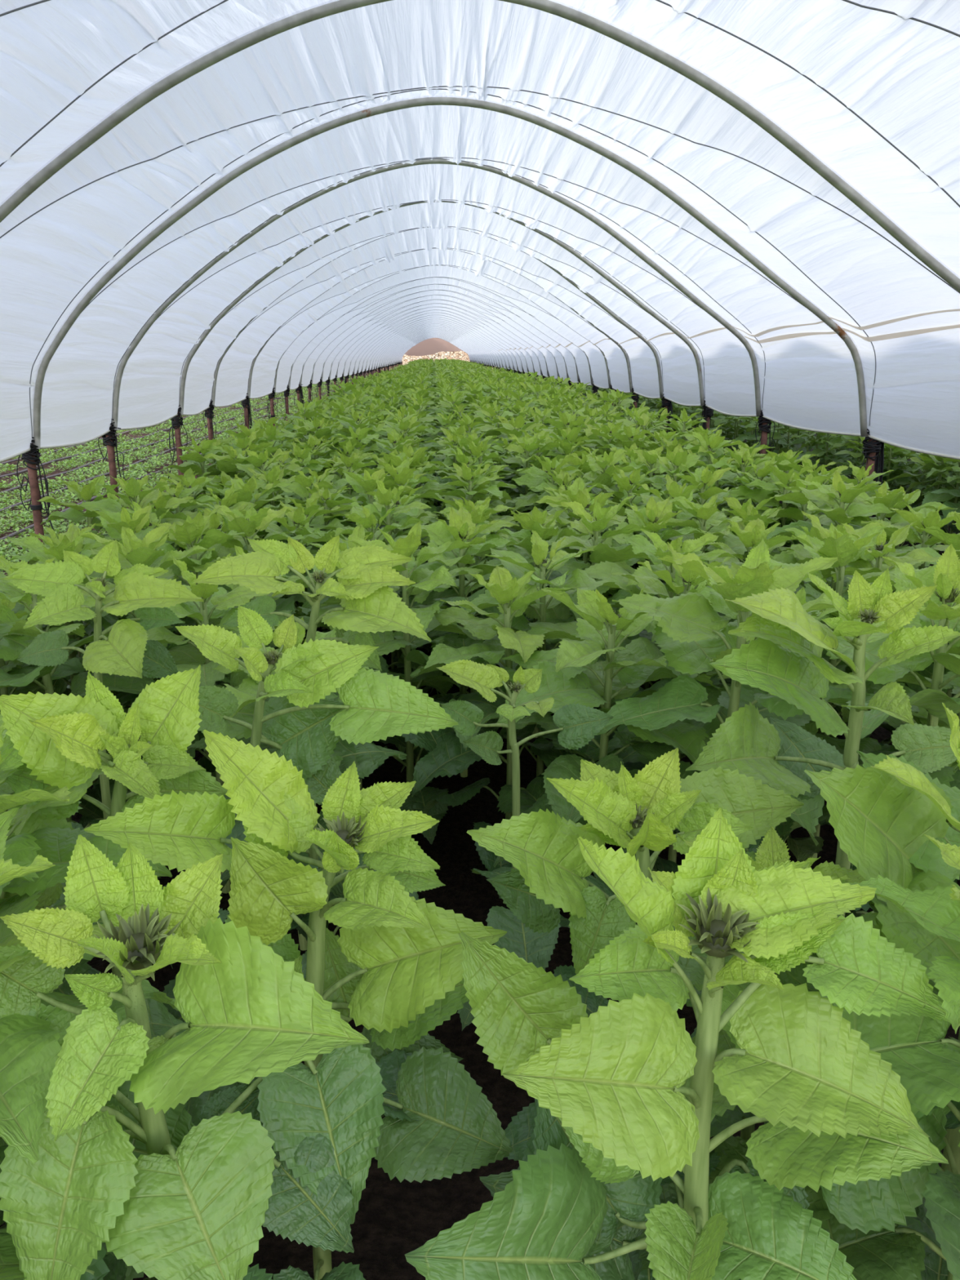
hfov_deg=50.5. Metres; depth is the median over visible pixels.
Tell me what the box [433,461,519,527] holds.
plant
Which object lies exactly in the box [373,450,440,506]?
plant
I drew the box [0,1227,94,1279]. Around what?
plant
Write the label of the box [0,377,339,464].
hose
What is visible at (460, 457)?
plant
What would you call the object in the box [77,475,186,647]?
plant
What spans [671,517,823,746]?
plant
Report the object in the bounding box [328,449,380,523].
plant
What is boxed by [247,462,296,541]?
plant
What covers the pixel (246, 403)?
post
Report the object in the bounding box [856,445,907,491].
plant
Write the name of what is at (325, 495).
plant
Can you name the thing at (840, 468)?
plant
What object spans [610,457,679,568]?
plant
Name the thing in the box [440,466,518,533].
plant
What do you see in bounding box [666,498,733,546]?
plant
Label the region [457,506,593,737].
plant
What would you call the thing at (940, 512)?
plant
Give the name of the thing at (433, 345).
cloth
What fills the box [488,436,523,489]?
plant
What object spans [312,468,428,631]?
plant
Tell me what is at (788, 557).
plant
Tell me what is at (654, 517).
plant
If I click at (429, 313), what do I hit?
cord
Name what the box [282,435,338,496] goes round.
plant
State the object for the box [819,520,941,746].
plant
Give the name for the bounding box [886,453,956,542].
plant
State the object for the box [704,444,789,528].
plant
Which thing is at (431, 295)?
cord
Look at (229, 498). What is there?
plant
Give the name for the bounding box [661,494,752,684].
plant
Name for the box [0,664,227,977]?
plant
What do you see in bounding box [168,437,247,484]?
plant
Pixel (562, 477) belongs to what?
plant
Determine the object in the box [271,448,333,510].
plant
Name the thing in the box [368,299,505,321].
cord
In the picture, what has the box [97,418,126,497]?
post
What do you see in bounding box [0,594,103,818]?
plant
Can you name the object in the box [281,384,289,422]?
post
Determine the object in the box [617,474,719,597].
plant
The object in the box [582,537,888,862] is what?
plant
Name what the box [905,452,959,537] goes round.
plant
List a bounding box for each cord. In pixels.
[0,0,959,37]
[0,0,959,207]
[0,85,959,293]
[29,88,875,437]
[83,156,802,310]
[111,158,765,420]
[155,199,700,319]
[178,200,705,407]
[210,247,620,399]
[211,226,663,398]
[223,226,650,316]
[247,248,632,392]
[272,264,600,335]
[273,265,610,387]
[288,277,592,384]
[300,284,578,380]
[303,276,568,330]
[311,289,568,379]
[321,294,558,375]
[329,299,548,373]
[336,303,541,373]
[338,284,535,317]
[342,306,533,373]
[348,310,528,371]
[352,289,520,317]
[353,312,523,370]
[358,315,517,366]
[361,316,513,368]
[362,294,511,319]
[365,319,509,366]
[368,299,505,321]
[368,320,505,366]
[372,322,502,364]
[373,303,499,324]
[377,325,496,364]
[380,306,491,324]
[382,309,484,327]
[388,312,484,328]
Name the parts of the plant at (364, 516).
stem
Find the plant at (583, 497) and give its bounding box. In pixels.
[533,487,645,619]
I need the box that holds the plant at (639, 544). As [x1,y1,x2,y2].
[583,528,735,770]
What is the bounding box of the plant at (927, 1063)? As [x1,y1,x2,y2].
[818,834,959,1279]
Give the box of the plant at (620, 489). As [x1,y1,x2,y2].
[591,483,644,567]
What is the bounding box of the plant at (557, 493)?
[520,488,631,587]
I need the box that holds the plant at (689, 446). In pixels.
[683,429,748,501]
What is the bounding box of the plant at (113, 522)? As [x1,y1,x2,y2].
[81,505,200,679]
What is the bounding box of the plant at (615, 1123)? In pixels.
[404,807,959,1279]
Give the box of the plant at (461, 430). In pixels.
[431,424,501,503]
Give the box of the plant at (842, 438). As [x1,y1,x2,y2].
[828,437,861,479]
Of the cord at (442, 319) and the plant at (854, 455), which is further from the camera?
the cord at (442, 319)
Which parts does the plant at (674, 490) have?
stem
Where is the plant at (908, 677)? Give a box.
[828,611,959,883]
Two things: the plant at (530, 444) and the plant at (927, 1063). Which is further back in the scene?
the plant at (530, 444)
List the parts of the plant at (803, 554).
stem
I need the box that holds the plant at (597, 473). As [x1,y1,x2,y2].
[558,454,633,506]
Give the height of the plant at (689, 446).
1.067 m
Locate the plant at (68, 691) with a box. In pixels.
[7,620,83,695]
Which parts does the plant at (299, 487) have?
stem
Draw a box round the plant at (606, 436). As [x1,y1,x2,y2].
[581,421,633,465]
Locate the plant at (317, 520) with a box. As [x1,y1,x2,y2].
[254,491,351,638]
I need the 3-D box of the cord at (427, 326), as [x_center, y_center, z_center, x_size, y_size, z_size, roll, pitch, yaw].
[-2.222,-15.411,53.338,6.395,2.060,1.066,-1,16,-5]
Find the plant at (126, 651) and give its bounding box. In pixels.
[0,539,204,968]
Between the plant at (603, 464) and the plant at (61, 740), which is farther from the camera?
the plant at (603, 464)
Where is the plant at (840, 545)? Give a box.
[720,522,916,857]
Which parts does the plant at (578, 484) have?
stem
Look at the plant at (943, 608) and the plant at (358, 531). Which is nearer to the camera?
the plant at (943, 608)
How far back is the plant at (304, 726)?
1.85 m
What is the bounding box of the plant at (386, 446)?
[361,429,438,475]
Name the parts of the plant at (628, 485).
stem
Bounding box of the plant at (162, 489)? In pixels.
[126,476,196,511]
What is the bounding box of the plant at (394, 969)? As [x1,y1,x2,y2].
[84,729,513,1279]
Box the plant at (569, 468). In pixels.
[506,453,593,534]
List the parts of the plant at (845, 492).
stem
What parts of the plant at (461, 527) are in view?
stem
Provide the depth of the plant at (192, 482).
5.44 m
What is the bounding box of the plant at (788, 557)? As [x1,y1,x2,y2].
[769,524,847,593]
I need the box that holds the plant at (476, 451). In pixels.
[436,436,525,515]
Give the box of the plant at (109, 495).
[84,488,138,541]
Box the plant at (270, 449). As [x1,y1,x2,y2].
[231,440,281,541]
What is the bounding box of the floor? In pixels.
[0,370,959,1279]
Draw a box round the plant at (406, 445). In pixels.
[375,438,435,506]
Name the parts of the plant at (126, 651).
stem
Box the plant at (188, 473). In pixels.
[163,467,213,551]
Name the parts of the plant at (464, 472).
stem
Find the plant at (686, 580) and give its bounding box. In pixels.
[604,542,731,862]
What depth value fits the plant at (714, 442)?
6.60 m
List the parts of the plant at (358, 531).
stem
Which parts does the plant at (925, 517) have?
stem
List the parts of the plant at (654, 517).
stem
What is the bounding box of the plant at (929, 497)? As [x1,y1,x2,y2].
[921,457,959,536]
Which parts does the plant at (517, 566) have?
stem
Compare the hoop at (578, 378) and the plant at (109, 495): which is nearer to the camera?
the plant at (109, 495)
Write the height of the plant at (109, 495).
0.910 m
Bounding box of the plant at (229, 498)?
[173,484,257,618]
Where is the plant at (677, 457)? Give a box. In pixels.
[617,443,726,506]
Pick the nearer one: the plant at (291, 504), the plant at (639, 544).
the plant at (639, 544)
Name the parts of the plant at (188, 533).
stem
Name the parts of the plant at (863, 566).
stem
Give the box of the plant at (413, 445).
[375,435,437,506]
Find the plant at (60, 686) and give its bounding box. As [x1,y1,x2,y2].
[7,523,123,783]
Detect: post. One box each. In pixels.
[16,436,53,544]
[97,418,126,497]
[168,404,187,478]
[203,400,216,464]
[240,392,252,429]
[266,387,277,426]
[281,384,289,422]
[293,382,304,410]
[306,379,312,402]
[315,377,323,399]
[325,377,330,396]
[331,376,339,391]
[339,373,343,389]
[344,373,349,383]
[591,381,598,394]
[630,387,639,408]
[658,394,672,431]
[700,400,714,430]
[755,409,774,457]
[862,428,884,517]
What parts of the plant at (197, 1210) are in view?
stem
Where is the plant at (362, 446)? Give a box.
[336,444,377,463]
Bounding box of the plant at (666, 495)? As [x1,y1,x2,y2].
[638,476,698,567]
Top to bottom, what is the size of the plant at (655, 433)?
0.966 m
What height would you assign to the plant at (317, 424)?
1.074 m
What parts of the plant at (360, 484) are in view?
stem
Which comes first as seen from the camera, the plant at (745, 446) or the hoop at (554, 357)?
the plant at (745, 446)
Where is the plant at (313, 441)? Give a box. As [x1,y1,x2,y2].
[287,433,351,475]
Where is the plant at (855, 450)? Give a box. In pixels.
[852,447,909,472]
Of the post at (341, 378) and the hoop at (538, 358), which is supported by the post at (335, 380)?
the hoop at (538, 358)
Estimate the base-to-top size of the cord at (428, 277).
2.060 m
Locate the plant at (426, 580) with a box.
[320,520,503,844]
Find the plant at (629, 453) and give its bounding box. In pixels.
[607,442,647,487]
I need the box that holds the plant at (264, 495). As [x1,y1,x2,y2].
[204,474,297,607]
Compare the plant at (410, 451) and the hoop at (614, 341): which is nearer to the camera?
the plant at (410, 451)
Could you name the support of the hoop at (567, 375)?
on the post at (309, 386)
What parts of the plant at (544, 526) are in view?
stem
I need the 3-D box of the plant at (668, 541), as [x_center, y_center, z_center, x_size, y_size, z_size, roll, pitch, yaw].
[0.816,-0.259,5.088,0.523,0.850,0.573,0,16,0]
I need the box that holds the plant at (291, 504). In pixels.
[275,487,353,506]
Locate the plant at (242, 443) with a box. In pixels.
[195,429,287,495]
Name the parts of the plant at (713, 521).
stem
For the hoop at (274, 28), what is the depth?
5.12 m
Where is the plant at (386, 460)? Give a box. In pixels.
[369,448,437,503]
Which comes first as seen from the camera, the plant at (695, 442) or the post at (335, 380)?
the plant at (695, 442)
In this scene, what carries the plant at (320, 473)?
on the floor
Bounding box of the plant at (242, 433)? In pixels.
[215,427,274,461]
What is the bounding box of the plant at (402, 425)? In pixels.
[368,414,444,455]
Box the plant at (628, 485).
[583,463,672,563]
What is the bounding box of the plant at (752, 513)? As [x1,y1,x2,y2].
[705,503,798,560]
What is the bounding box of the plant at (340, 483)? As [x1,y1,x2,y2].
[290,467,351,629]
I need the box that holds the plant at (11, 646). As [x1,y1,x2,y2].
[0,556,173,828]
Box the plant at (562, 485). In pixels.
[516,484,589,622]
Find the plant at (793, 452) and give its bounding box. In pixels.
[746,450,799,507]
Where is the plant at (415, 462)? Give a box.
[379,448,457,546]
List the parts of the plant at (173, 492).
stem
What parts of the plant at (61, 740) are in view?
stem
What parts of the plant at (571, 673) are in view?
stem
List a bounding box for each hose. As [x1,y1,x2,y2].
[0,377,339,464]
[0,382,333,478]
[0,384,337,494]
[0,387,340,512]
[0,412,297,542]
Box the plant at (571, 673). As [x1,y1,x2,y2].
[493,586,723,894]
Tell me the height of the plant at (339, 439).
0.942 m
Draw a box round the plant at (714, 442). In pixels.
[676,431,754,509]
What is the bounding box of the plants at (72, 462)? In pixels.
[0,374,377,574]
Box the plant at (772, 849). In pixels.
[634,826,943,1271]
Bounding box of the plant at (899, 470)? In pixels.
[893,456,945,506]
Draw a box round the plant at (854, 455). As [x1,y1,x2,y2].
[834,436,883,484]
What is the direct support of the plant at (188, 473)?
on the floor
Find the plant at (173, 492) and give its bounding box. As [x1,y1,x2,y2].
[149,480,221,551]
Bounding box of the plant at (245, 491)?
[202,474,285,540]
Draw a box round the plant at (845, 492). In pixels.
[766,470,897,586]
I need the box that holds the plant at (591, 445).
[580,421,651,451]
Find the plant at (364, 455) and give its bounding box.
[321,452,374,523]
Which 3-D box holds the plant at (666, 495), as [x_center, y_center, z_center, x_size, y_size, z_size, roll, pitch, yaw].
[1.123,-0.563,6.172,0.559,0.848,0.611,-1,16,-3]
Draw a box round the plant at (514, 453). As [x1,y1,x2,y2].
[500,431,541,498]
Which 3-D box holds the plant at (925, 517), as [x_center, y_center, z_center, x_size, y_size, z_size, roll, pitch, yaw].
[1.662,-0.019,3.930,0.644,1.013,0.676,-2,16,-7]
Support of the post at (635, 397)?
on the floor
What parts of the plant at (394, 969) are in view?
stem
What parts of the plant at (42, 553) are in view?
stem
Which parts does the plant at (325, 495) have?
stem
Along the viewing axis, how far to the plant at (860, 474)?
5.22 m
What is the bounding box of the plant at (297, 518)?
[264,500,332,648]
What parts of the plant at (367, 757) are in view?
stem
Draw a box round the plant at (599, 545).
[525,495,665,741]
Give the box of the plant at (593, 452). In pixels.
[567,448,598,495]
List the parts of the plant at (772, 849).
stem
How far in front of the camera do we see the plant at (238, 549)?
3.32 m
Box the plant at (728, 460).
[688,453,746,516]
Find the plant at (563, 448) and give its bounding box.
[528,440,589,504]
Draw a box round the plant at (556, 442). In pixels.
[545,436,563,457]
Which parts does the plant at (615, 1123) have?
stem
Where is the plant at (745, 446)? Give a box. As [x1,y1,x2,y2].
[720,441,774,506]
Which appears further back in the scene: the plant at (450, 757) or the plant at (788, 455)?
the plant at (788, 455)
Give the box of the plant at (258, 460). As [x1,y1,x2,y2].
[222,448,309,506]
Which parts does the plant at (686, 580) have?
stem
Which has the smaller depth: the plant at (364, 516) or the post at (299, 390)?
the plant at (364, 516)
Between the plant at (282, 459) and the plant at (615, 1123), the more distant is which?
the plant at (282, 459)
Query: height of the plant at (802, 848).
0.946 m
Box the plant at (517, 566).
[457,529,631,777]
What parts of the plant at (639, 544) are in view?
stem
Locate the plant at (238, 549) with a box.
[191,543,328,779]
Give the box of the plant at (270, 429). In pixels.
[235,422,303,460]
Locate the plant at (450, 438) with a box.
[423,430,478,501]
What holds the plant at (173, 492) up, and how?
on the floor
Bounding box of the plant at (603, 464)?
[543,444,643,536]
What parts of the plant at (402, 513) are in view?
stem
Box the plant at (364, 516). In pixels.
[301,505,458,752]
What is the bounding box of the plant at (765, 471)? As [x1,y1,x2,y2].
[708,455,800,562]
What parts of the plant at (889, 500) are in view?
stem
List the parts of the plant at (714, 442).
stem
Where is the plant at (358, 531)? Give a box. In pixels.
[297,524,431,790]
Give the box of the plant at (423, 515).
[339,485,449,667]
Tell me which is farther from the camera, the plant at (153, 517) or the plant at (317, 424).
the plant at (317, 424)
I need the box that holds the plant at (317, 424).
[284,417,345,471]
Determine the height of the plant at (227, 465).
1.002 m
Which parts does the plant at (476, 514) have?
stem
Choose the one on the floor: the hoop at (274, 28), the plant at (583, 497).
the plant at (583, 497)
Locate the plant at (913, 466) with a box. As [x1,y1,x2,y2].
[911,459,955,496]
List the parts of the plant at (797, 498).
stem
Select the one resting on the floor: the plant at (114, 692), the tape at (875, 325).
the plant at (114, 692)
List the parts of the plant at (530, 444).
stem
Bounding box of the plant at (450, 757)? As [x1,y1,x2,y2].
[409,564,604,898]
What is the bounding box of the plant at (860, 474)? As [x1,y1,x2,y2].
[810,460,907,541]
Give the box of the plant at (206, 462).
[196,439,232,493]
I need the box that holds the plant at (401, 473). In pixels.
[358,458,444,562]
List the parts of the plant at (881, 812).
stem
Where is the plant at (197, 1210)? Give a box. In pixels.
[0,834,386,1279]
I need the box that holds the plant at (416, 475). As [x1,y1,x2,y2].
[394,471,448,560]
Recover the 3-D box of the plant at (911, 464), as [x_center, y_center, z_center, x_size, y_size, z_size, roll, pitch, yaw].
[4.032,-1.609,9.702,0.578,0.956,0.577,1,16,5]
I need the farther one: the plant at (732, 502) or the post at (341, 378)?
the post at (341, 378)
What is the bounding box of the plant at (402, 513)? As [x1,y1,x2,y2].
[335,477,432,688]
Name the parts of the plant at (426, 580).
stem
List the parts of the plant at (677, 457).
stem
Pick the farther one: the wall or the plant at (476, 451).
the wall
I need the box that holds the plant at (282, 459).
[243,449,311,524]
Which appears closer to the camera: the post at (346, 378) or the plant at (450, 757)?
the plant at (450, 757)
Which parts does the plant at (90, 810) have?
stem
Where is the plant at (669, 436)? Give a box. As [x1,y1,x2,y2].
[636,429,692,482]
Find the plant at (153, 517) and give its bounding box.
[88,501,182,679]
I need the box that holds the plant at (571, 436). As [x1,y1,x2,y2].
[540,426,604,537]
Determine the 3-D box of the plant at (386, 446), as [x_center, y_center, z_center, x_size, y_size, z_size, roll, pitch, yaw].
[-0.594,-0.990,7.354,0.632,1.033,0.633,6,17,20]
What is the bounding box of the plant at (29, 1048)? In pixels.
[0,807,195,1279]
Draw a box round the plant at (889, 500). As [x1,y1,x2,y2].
[802,481,929,581]
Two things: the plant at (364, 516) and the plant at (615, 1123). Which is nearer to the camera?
the plant at (615, 1123)
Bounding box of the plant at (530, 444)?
[493,431,564,521]
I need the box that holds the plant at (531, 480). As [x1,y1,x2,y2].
[509,454,595,533]
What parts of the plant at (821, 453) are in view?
stem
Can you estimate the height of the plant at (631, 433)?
1.049 m
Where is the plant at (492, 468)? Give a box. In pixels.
[440,462,523,559]
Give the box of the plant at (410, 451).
[377,444,451,512]
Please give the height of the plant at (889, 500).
1.007 m
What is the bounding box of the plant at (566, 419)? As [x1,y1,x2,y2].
[523,410,610,497]
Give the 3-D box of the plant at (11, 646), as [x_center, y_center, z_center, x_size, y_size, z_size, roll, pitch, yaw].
[-1.227,0.272,2.873,0.600,1.026,0.648,11,19,34]
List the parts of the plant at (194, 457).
stem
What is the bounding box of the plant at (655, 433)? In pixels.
[638,430,683,487]
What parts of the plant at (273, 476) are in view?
stem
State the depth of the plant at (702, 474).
5.05 m
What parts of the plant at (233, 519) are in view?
stem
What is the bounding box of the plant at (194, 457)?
[160,436,224,551]
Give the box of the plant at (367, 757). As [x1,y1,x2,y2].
[185,616,407,950]
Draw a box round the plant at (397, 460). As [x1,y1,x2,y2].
[373,452,456,546]
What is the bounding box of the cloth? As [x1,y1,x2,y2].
[404,337,462,355]
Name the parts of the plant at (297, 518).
stem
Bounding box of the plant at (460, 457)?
[425,447,515,508]
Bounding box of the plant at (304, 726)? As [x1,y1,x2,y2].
[159,604,458,1022]
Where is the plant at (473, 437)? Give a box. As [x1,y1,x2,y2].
[436,432,524,515]
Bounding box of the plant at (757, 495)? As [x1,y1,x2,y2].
[728,464,823,552]
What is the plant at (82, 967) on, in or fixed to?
on the floor
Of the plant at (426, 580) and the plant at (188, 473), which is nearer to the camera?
the plant at (426, 580)
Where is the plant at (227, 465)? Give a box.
[195,445,271,499]
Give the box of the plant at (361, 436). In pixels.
[320,425,381,485]
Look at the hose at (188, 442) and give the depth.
13.40 m
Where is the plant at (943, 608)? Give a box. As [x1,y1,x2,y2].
[779,543,959,917]
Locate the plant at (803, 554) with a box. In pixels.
[778,511,908,737]
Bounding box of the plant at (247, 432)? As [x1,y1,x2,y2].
[218,422,291,456]
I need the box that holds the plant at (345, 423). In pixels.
[328,408,386,453]
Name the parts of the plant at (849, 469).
stem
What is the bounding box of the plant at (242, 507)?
[196,502,277,649]
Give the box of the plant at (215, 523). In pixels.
[166,507,263,603]
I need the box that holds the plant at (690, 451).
[685,449,721,488]
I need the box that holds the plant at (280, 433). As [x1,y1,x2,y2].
[254,427,291,456]
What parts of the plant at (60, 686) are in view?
stem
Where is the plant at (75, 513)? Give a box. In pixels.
[27,474,128,646]
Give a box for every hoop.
[0,0,959,293]
[33,97,867,448]
[111,157,760,430]
[178,200,704,414]
[210,258,663,405]
[247,296,632,398]
[272,345,611,391]
[288,350,593,387]
[299,352,579,386]
[311,356,568,382]
[320,356,559,380]
[328,356,549,378]
[335,358,542,376]
[342,355,535,374]
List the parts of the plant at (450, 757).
stem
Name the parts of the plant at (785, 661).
stem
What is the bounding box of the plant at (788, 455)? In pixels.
[728,449,818,561]
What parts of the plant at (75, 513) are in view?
stem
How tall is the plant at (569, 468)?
0.957 m
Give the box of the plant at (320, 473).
[316,454,361,489]
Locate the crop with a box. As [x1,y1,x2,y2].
[236,357,706,502]
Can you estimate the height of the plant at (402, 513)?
1.032 m
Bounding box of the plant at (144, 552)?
[31,523,231,827]
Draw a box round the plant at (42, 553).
[0,526,149,789]
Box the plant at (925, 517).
[860,503,959,592]
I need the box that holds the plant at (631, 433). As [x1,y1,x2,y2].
[598,424,666,497]
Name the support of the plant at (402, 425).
on the floor
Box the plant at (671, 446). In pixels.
[659,435,697,485]
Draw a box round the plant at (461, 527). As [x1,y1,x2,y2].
[400,506,539,777]
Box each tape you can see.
[498,308,959,351]
[744,324,959,343]
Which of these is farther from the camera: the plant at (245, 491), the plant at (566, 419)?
the plant at (566, 419)
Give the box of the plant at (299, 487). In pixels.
[273,466,355,631]
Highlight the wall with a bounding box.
[377,351,500,370]
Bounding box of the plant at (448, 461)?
[425,435,501,500]
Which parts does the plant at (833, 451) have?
stem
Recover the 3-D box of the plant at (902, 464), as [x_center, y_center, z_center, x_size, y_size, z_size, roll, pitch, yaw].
[3.691,-1.432,9.266,0.544,0.850,0.544,-4,16,-15]
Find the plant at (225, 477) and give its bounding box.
[204,471,249,496]
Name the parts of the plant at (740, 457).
stem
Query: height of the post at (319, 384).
1.116 m
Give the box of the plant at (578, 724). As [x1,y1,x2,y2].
[436,659,613,1030]
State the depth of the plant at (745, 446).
7.08 m
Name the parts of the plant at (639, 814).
stem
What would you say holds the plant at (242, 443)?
on the floor
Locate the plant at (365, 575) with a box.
[193,535,431,936]
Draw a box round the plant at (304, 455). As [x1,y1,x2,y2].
[270,441,332,482]
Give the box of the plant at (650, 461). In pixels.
[617,445,684,569]
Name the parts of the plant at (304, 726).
stem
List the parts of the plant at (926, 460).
stem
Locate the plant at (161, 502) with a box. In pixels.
[123,488,203,548]
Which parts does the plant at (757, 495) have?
stem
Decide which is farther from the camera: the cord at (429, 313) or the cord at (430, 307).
the cord at (429, 313)
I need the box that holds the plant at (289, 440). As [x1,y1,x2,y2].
[279,439,294,481]
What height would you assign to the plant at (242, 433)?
0.981 m
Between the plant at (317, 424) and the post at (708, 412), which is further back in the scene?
the post at (708, 412)
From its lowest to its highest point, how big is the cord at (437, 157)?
2.166 m
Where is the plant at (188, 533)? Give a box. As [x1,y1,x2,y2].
[126,506,289,755]
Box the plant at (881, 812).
[804,702,959,1279]
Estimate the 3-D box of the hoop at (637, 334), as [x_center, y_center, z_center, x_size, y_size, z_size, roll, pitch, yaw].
[-0.479,-4.538,14.203,6.528,2.450,0.126,-3,16,-10]
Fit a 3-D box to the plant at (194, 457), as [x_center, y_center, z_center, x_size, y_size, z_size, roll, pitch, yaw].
[-1.853,-0.845,6.837,0.651,1.033,0.597,1,16,5]
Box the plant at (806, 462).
[755,456,848,529]
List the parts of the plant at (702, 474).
stem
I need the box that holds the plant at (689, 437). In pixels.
[676,423,733,481]
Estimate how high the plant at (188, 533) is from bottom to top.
1.038 m
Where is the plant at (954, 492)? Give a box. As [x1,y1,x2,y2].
[921,458,959,545]
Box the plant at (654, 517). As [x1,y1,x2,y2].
[594,495,707,709]
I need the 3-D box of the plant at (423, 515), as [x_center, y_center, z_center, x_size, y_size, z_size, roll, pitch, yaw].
[-0.393,-0.248,4.822,0.626,0.971,0.586,9,18,29]
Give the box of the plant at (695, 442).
[664,431,733,472]
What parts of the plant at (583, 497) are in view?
stem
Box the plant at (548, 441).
[544,432,590,458]
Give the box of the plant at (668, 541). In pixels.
[604,502,671,596]
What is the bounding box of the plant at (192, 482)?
[137,474,222,633]
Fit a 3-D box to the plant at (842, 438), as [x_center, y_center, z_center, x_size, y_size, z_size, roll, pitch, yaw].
[3.963,-1.901,10.772,0.572,0.938,0.571,10,19,32]
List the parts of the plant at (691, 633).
stem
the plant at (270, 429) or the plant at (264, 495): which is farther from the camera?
the plant at (270, 429)
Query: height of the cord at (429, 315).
2.060 m
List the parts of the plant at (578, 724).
stem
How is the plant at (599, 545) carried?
on the floor
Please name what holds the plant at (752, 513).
on the floor
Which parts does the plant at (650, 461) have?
stem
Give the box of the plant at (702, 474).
[632,463,739,583]
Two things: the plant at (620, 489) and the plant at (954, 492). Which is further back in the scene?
the plant at (954, 492)
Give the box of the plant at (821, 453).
[799,430,857,476]
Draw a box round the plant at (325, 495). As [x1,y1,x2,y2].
[284,481,360,631]
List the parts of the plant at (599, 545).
stem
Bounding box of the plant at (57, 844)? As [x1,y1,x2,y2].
[0,721,186,1225]
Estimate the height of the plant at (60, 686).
0.977 m
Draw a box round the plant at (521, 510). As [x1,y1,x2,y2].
[507,463,572,540]
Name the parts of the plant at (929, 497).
stem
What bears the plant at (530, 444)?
on the floor
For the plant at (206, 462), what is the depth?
7.65 m
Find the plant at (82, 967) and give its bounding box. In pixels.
[0,713,102,995]
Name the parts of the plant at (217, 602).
stem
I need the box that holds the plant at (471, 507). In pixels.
[417,496,519,648]
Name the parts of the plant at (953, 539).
stem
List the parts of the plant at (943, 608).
stem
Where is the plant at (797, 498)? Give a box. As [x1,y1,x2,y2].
[753,470,852,559]
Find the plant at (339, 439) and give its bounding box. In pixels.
[305,435,346,472]
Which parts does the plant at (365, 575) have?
stem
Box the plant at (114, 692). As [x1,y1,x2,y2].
[48,530,128,706]
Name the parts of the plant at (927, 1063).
stem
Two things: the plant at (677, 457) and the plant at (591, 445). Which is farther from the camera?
the plant at (591, 445)
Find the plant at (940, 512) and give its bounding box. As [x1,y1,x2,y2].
[920,461,959,528]
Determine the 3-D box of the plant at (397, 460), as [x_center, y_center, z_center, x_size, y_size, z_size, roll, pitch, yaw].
[-0.405,-0.626,6.127,0.609,0.994,0.613,-1,16,-5]
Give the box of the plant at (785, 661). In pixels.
[685,568,959,1124]
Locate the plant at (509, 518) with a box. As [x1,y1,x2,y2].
[422,495,515,591]
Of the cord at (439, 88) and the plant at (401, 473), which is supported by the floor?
the plant at (401, 473)
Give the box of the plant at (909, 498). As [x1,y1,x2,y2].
[850,484,957,548]
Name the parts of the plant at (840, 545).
stem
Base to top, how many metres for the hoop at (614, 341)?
2.450 m
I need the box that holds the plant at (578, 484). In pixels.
[516,476,626,560]
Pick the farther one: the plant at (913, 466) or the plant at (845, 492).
the plant at (913, 466)
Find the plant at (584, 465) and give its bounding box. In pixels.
[561,453,617,497]
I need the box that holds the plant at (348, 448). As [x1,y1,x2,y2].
[327,439,369,485]
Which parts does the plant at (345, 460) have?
stem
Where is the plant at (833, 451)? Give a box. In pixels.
[789,431,843,471]
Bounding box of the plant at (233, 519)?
[173,501,331,684]
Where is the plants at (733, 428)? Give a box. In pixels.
[505,368,955,515]
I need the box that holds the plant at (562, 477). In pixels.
[528,468,591,564]
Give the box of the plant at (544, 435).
[497,428,576,522]
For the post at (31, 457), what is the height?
1.096 m
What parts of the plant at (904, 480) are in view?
stem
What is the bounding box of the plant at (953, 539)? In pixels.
[880,512,959,744]
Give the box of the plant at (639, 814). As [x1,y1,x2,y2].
[466,747,804,1279]
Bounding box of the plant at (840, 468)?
[774,464,856,542]
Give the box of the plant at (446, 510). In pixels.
[420,503,520,693]
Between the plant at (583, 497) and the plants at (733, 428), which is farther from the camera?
the plants at (733, 428)
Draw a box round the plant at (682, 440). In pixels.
[663,427,712,474]
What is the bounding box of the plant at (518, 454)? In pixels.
[501,445,555,497]
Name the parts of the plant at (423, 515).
stem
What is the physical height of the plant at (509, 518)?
0.848 m
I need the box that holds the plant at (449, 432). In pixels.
[426,431,479,462]
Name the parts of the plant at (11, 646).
stem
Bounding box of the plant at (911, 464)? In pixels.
[871,450,919,515]
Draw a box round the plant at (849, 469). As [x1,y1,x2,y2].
[827,434,866,477]
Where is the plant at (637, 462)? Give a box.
[616,456,677,518]
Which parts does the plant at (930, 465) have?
stem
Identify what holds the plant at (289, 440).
on the floor
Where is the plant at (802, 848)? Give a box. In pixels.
[690,586,881,862]
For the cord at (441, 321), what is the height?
2.060 m
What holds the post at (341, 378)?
on the floor
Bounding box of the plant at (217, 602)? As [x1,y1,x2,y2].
[126,553,281,893]
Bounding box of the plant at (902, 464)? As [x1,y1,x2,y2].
[858,445,922,517]
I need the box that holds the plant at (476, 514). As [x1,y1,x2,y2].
[413,497,518,693]
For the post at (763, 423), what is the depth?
10.62 m
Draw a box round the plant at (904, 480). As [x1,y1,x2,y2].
[858,443,917,516]
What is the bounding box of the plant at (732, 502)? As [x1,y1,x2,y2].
[721,496,798,684]
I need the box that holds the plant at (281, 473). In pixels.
[244,467,302,540]

